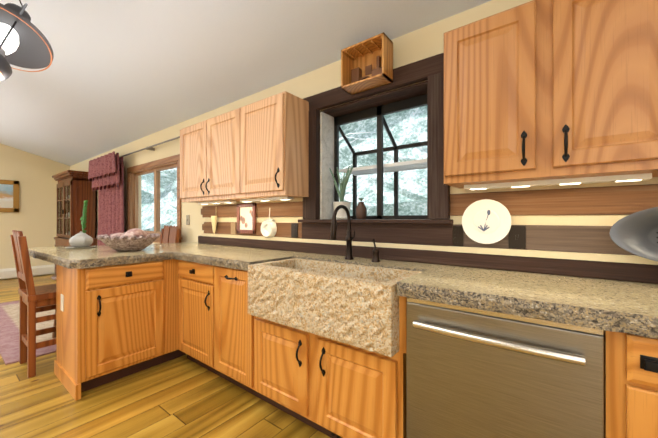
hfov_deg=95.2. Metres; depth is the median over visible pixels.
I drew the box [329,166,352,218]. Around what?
potted plant
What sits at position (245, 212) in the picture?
print
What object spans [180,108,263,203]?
upper cabinet
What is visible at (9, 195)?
painting
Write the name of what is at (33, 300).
chair
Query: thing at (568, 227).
backsplash
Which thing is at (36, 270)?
baseboard heater
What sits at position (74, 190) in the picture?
hutch
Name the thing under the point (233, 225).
outlet plate
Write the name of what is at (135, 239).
stone bowl
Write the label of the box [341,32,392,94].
shadow box
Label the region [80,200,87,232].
plant
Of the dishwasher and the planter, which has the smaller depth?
the dishwasher
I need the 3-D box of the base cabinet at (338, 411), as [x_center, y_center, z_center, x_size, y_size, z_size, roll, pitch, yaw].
[0.299,0.765,1.700,0.507,0.868,0.628,0,0,37]
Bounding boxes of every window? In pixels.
[127,154,181,242]
[298,53,452,245]
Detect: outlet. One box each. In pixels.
[61,294,63,311]
[186,215,189,224]
[231,223,235,233]
[291,223,297,237]
[453,226,462,246]
[509,226,525,248]
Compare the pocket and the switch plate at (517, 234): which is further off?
the pocket
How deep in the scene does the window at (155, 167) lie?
4.28 m
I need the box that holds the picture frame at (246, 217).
[237,203,255,233]
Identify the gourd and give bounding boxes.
[261,209,276,237]
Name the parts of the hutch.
glass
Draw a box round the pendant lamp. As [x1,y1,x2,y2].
[0,0,53,80]
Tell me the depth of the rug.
3.12 m
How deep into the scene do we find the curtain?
4.80 m
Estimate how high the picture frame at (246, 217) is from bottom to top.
0.288 m
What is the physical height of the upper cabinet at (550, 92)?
0.755 m
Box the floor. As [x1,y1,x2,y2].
[0,274,330,437]
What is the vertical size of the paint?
0.117 m
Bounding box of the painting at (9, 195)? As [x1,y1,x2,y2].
[0,180,18,211]
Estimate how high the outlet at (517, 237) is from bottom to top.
0.118 m
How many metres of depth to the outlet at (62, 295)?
2.21 m
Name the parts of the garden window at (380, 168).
garden window trim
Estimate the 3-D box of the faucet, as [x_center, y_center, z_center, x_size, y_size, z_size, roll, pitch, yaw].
[0.168,0.088,1.889,0.257,0.361,0.244,0,0,37]
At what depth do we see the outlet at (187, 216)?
3.61 m
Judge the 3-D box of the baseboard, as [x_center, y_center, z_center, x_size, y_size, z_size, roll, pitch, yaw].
[-7.661,1.157,4.392,0.015,0.090,6.000,0,0,37]
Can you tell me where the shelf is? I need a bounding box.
[339,159,426,175]
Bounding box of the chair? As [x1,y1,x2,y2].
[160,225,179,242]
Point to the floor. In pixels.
(183, 396)
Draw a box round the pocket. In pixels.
[211,207,216,233]
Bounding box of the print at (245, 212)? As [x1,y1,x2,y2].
[240,207,251,229]
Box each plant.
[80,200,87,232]
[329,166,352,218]
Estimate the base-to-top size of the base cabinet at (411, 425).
0.868 m
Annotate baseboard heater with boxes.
[0,264,54,278]
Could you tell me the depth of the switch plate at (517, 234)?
1.54 m
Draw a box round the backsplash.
[198,177,657,283]
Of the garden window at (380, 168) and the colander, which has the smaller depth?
the colander
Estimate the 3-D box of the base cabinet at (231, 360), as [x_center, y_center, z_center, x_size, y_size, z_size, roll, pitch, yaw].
[-0.472,0.766,2.287,0.445,0.868,0.628,0,0,37]
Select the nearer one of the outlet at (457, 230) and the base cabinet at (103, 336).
the outlet at (457, 230)
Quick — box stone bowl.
[96,228,160,250]
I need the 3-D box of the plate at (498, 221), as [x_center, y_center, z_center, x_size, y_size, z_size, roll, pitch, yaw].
[0.849,0.014,1.624,0.240,0.240,0.018,0,0,37]
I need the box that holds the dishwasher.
[407,297,603,437]
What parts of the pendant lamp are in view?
globe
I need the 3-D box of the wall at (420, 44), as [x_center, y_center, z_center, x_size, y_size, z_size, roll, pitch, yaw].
[-1.266,-0.029,3.394,11.720,2.460,0.160,0,0,37]
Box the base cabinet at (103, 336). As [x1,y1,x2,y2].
[54,268,175,400]
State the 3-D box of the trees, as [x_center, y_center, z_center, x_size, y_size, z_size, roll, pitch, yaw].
[0.706,-15.790,13.261,75.000,46.000,17.026,0,0,37]
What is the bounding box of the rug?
[0,300,55,364]
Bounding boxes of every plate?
[186,215,189,224]
[231,223,235,233]
[291,223,297,237]
[453,226,462,246]
[462,199,511,243]
[509,226,525,248]
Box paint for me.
[478,210,490,230]
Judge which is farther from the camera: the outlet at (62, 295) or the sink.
the outlet at (62, 295)
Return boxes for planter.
[65,231,95,248]
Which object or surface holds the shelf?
attached to the garden window at (380, 168)
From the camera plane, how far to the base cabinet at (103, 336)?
2.16 m
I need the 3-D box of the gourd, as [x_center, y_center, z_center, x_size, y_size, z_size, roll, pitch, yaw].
[-0.543,0.036,2.669,0.176,0.275,0.050,0,0,37]
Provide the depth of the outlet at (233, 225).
3.01 m
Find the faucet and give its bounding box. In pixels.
[331,205,383,263]
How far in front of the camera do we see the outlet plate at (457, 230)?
1.72 m
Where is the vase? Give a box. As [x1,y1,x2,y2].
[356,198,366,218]
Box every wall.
[0,143,69,268]
[70,0,532,245]
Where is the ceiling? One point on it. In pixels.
(116, 74)
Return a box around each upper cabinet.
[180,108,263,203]
[240,91,308,199]
[444,0,657,189]
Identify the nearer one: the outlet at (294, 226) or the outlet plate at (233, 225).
the outlet at (294, 226)
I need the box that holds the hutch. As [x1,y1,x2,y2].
[52,170,96,273]
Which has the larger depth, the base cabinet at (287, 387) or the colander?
the base cabinet at (287, 387)
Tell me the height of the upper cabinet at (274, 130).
0.755 m
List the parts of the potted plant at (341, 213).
pot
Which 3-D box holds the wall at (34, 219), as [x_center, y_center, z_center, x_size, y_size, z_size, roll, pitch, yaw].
[-7.731,-0.948,4.447,0.160,4.300,6.000,0,0,37]
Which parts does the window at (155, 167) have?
trim, trim, glass, trim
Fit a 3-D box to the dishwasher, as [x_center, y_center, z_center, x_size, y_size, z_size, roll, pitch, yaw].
[0.659,0.715,1.197,0.631,0.768,0.382,0,0,37]
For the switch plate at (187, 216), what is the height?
0.118 m
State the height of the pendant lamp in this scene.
1.846 m
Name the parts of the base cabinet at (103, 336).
pen drawer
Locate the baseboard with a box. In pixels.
[0,273,54,279]
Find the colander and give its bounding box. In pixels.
[609,207,657,261]
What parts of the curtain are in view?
panel, rod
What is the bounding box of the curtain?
[88,136,179,245]
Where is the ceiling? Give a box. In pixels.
[0,0,491,165]
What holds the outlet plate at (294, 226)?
attached to the outlet at (294, 226)
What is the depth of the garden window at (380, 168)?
2.18 m
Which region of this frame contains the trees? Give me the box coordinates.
[141,106,426,230]
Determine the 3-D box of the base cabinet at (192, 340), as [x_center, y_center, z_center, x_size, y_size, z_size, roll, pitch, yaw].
[-0.871,0.766,2.592,0.560,0.868,0.628,0,0,37]

